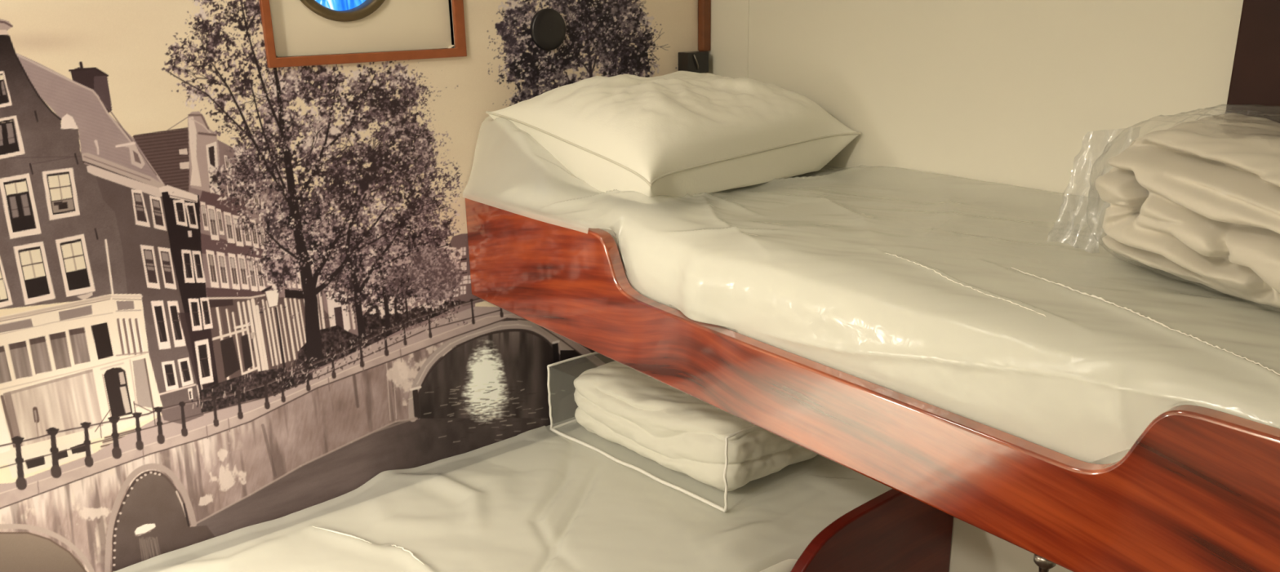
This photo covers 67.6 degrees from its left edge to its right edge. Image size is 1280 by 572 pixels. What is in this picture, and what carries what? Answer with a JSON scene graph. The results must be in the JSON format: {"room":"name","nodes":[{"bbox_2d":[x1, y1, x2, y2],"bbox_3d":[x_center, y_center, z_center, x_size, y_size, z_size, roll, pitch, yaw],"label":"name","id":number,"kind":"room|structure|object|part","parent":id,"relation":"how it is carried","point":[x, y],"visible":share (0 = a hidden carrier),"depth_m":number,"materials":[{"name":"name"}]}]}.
{"room":"ship cabin","nodes":[
{"label":"ship cabin","id":0,"kind":"room"},
{"bbox_2d":[284,0,705,73],"bbox_3d":[-0.945,-0.120,1.544,2.690,2.200,0.150,-14,21,-36],"label":"wall","id":1,"kind":"structure","parent":0,"point":[450,11],"depth_m":1.82,"materials":[{"name":"beige paint"}]},
{"bbox_2d":[0,0,697,571],"bbox_3d":[-0.702,-0.304,1.589,2.136,1.878,0.001,-14,21,-36],"label":"wall mural","id":2,"kind":"object","parent":1,"relation":"attached to","point":[238,305],"visible":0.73,"depth_m":1.69},
{"bbox_2d":[529,8,565,50],"bbox_3d":[-0.186,-0.522,1.946,0.083,0.083,0.011,-14,21,-36],"label":"plug","id":3,"kind":"object","parent":2,"relation":"attached to","point":[548,26],"visible":1,"depth_m":1.94,"materials":[{"name":"black plastic"}]},
{"bbox_2d":[258,0,466,67],"bbox_3d":[-0.522,-0.632,1.712,0.378,0.446,0.121,-14,21,-36],"label":"window","id":4,"kind":"structure","parent":1,"relation":"in","point":[295,28],"depth_m":1.72,"materials":[{"name":"red wood"}]},
{"bbox_3d":[-0.539,-0.572,1.692,0.163,0.163,0.006,-14,21,-36],"label":"glass","id":5,"kind":"part","parent":4,"relation":"part of","materials":[{"name":"blue glass"}]},
{"bbox_2d":[678,51,708,73],"bbox_3d":[0.124,-0.511,2.183,0.063,0.047,0.043,-14,21,-36],"label":"wall bracket","id":6,"kind":"object","parent":1,"relation":"attached to","point":[690,61],"visible":0.86,"depth_m":2.17,"materials":[{"name":"black"}]},
{"bbox_2d":[697,0,711,51],"bbox_3d":[0.141,-0.977,2.078,0.024,0.908,0.022,-14,21,-36],"label":"trim","id":7,"kind":"structure","parent":1,"relation":"attached to","point":[704,6],"depth_m":2.19,"materials":[{"name":"brown wood"}]},
{"bbox_2d":[705,0,1243,571],"bbox_3d":[1.064,-0.068,1.258,0.100,2.200,3.100,-14,21,-36],"label":"wall","id":8,"kind":"structure","parent":0,"point":[1012,104],"depth_m":1.69,"materials":[{"name":"beige paint"}]},
{"bbox_2d":[745,0,749,78],"bbox_3d":[0.233,-0.821,2.027,0.002,1.180,0.006,-14,21,-36],"label":"trim","id":9,"kind":"structure","parent":8,"relation":"attached to","point":[748,1],"depth_m":2.11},
{"bbox_2d":[464,192,1279,571],"bbox_3d":[0.485,0.058,1.431,0.650,0.214,1.869,-14,21,-36],"label":"bunk","id":10,"kind":"object","parent":8,"relation":"attached to","point":[1198,490],"visible":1,"depth_m":1.12,"materials":[{"name":"brown wood"}]},
{"bbox_2d":[497,165,1279,464],"bbox_3d":[0.473,-0.040,1.409,0.652,0.326,1.839,-14,21,-36],"label":"mattress","id":11,"kind":"object","parent":10,"relation":"on","point":[993,317],"visible":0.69,"depth_m":1.23,"materials":[{"name":"white fabric"}]},
{"bbox_2d":[485,71,860,204],"bbox_3d":[0.074,-0.319,1.883,0.595,0.197,0.476,-14,21,-36],"label":"pillow","id":12,"kind":"object","parent":11,"relation":"on","point":[669,137],"visible":1,"depth_m":1.75,"materials":[{"name":"beige fabric"}]},
{"bbox_2d":[1071,103,1279,312],"bbox_3d":[0.821,-0.072,1.057,0.470,0.188,0.682,-14,21,-36],"label":"plastic bag","id":13,"kind":"object","parent":11,"relation":"on","point":[1104,152],"visible":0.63,"depth_m":1.24,"materials":[{"name":"white"}]},
{"bbox_2d":[1094,112,1279,308],"bbox_3d":[0.829,-0.069,1.058,0.469,0.178,0.662,-14,21,-36],"label":"duvet","id":14,"kind":"object","parent":13,"relation":"in","point":[1196,202],"visible":0.99,"depth_m":1.11,"materials":[{"name":"beige fabric"}]},
{"bbox_2d":[1225,0,1279,123],"bbox_3d":[0.957,-0.586,1.129,0.020,1.130,0.366,-14,21,-36],"label":"trim","id":15,"kind":"structure","parent":8,"relation":"attached to","point":[1255,81],"depth_m":1.33,"materials":[{"name":"brown wood"}]},
{"bbox_3d":[0.022,1.313,0.732,2.890,0.100,3.200,-14,21,-36],"label":"floor","id":16,"kind":"structure","parent":0,"visible":0},
{"bbox_2d":[790,488,953,571],"bbox_3d":[-0.444,0.728,1.605,2.159,0.526,0.748,-14,21,-36],"label":"board","id":17,"kind":"object","parent":16,"relation":"on","point":[894,531],"visible":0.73,"depth_m":1.77,"materials":[{"name":"brown wood"}]},
{"bbox_2d":[157,426,892,571],"bbox_3d":[-0.451,0.585,1.574,2.146,0.196,0.716,-14,21,-36],"label":"mattress","id":18,"kind":"object","parent":17,"relation":"on","point":[557,504],"visible":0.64,"depth_m":1.80,"materials":[{"name":"white fabric"}]},
{"bbox_2d":[546,351,757,512],"bbox_3d":[0.095,0.270,2.050,0.358,0.169,0.522,-14,21,-36],"label":"bag","id":19,"kind":"object","parent":18,"relation":"on","point":[552,428],"visible":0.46,"depth_m":1.97,"materials":[{"name":"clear plastic"}]},
{"bbox_2d":[573,360,817,491],"bbox_3d":[0.126,0.265,2.057,0.368,0.156,0.476,-14,21,-36],"label":"duvet","id":20,"kind":"object","parent":19,"relation":"in","point":[664,424],"visible":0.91,"depth_m":1.92,"materials":[{"name":"beige fabric"}]},
{"bbox_2d":[1033,554,1056,571],"bbox_3d":[0.448,0.689,1.159,0.023,0.832,0.023,-14,21,-36],"label":"support rod","id":21,"kind":"object","parent":16,"relation":"on","point":[1044,565],"visible":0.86,"depth_m":1.03,"materials":[{"name":"metal"}]}
]}

